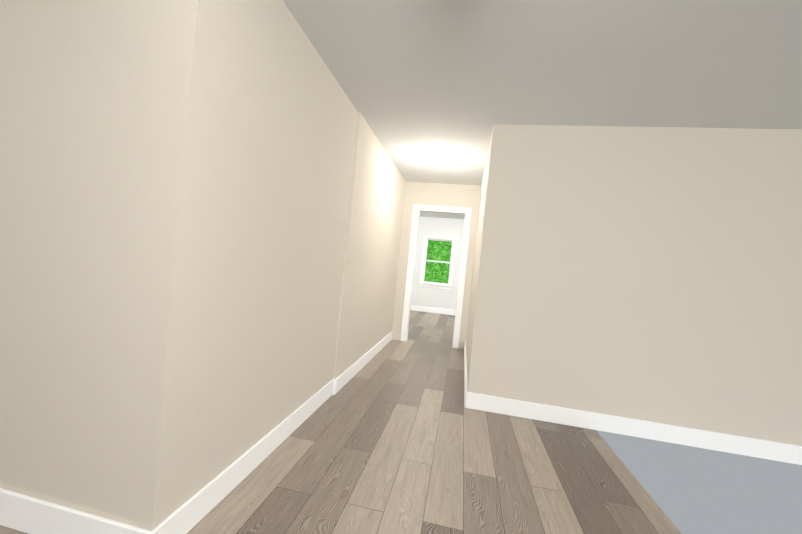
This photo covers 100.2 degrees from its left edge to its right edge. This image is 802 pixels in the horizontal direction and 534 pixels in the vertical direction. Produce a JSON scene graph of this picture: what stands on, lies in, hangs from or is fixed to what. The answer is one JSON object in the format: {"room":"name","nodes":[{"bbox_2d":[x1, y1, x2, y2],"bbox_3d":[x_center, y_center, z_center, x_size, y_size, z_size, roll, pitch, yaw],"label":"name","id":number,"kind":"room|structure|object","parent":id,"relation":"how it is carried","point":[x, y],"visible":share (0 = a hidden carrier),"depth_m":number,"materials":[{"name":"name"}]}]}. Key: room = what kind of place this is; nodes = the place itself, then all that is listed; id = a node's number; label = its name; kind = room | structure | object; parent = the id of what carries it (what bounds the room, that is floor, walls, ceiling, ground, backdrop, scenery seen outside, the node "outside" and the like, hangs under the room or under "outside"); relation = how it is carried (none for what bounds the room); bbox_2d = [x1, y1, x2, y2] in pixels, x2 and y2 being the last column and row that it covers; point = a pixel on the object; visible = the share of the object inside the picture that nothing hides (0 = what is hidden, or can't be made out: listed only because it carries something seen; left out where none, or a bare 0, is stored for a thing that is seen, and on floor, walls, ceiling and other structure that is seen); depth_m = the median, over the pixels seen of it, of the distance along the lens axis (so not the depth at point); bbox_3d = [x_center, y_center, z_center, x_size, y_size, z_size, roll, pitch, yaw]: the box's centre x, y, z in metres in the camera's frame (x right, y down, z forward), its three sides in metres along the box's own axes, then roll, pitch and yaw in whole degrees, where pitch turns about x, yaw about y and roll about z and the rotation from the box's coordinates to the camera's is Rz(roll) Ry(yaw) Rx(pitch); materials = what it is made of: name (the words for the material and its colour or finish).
{"room":"hallway","nodes":[
{"label":"hallway","id":0,"kind":"room"},
{"bbox_2d":[0,0,357,530],"bbox_3d":[-2.090,-0.331,2.300,2.980,2.560,1.700,6,1,11],"label":"wall","id":1,"kind":"structure","parent":0,"point":[175,181],"depth_m":1.30,"materials":[{"name":"beige paint"}]},
{"bbox_2d":[0,488,163,533],"bbox_3d":[-2.304,0.875,1.459,2.876,0.135,0.016,6,1,11],"label":"baseboard","id":2,"kind":"structure","parent":1,"relation":"attached to","point":[25,513],"depth_m":1.27,"materials":[{"name":"white wood"}]},
{"bbox_2d":[0,310,680,533],"bbox_3d":[-1.332,1.089,1.192,5.140,0.100,16.980,6,1,11],"label":"floor","id":3,"kind":"structure","parent":0,"point":[394,437],"depth_m":1.94,"materials":[{"name":"brown wood"}]},
{"bbox_2d":[333,112,405,378],"bbox_3d":[-1.006,-0.248,4.193,1.580,2.560,2.420,6,1,11],"label":"wall","id":4,"kind":"structure","parent":0,"point":[372,246],"depth_m":3.48,"materials":[{"name":"beige paint"}]},
{"bbox_2d":[392,182,480,348],"bbox_3d":[0.527,-0.112,5.074,1.120,2.560,0.120,6,1,11],"label":"wall","id":5,"kind":"structure","parent":0,"point":[412,192],"depth_m":5.02,"materials":[{"name":"beige paint"}]},
{"bbox_2d":[400,204,471,348],"bbox_3d":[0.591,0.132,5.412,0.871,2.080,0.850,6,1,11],"label":"door frame","id":6,"kind":"structure","parent":5,"relation":"attached to","point":[417,209],"depth_m":5.01,"materials":[{"name":"white wood"}]},
{"bbox_2d":[411,216,464,309],"bbox_3d":[1.230,-0.081,8.504,3.200,2.560,0.120,6,1,11],"label":"wall","id":7,"kind":"structure","parent":0,"point":[417,288],"depth_m":8.49,"materials":[{"name":"white paint"}]},
{"bbox_2d":[410,305,455,315],"bbox_3d":[1.101,1.126,8.454,3.120,0.135,0.024,6,1,11],"label":"baseboard","id":8,"kind":"structure","parent":7,"relation":"attached to","point":[413,307],"depth_m":8.50,"materials":[{"name":"white wood"}]},
{"bbox_2d":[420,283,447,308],"bbox_3d":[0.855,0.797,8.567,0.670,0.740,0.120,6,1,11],"label":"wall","id":9,"kind":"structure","parent":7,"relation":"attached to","point":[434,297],"depth_m":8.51,"materials":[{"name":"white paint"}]},
{"bbox_2d":[419,235,455,288],"bbox_3d":[0.934,-0.124,8.511,0.850,1.311,0.125,6,1,11],"label":"window","id":10,"kind":"structure","parent":7,"relation":"in","point":[422,282],"depth_m":8.50,"materials":[{"name":"white wood"}]},
{"bbox_2d":[464,340,466,388],"bbox_3d":[0.751,1.140,3.913,0.016,0.135,2.078,6,1,11],"label":"baseboard","id":11,"kind":"structure","parent":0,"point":[465,361],"depth_m":3.62,"materials":[{"name":"white wood"}]},
{"bbox_2d":[283,0,801,218],"bbox_3d":[0.516,-1.302,3.585,7.420,0.120,11.630,6,1,11],"label":"ceiling","id":12,"kind":"structure","parent":0,"point":[421,81],"depth_m":1.98,"materials":[{"name":"white paint"}]},
{"bbox_2d":[466,124,801,445],"bbox_3d":[2.495,0.091,3.636,3.300,2.560,2.220,6,1,11],"label":"wall","id":13,"kind":"structure","parent":0,"point":[652,274],"depth_m":2.62,"materials":[{"name":"beige paint"}]},
{"bbox_2d":[464,389,801,464],"bbox_3d":[2.170,1.290,2.551,3.324,0.135,0.016,6,1,11],"label":"baseboard","id":14,"kind":"structure","parent":13,"relation":"attached to","point":[746,446],"depth_m":2.60,"materials":[{"name":"white wood"}]},
{"label":"outside","id":15,"kind":"structure","parent":0,"visible":0},
{"bbox_2d":[424,240,451,283],"bbox_3d":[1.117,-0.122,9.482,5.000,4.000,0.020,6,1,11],"label":"trees","id":16,"kind":"object","parent":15,"point":[437,272],"visible":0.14,"depth_m":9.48,"materials":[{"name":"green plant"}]}
]}

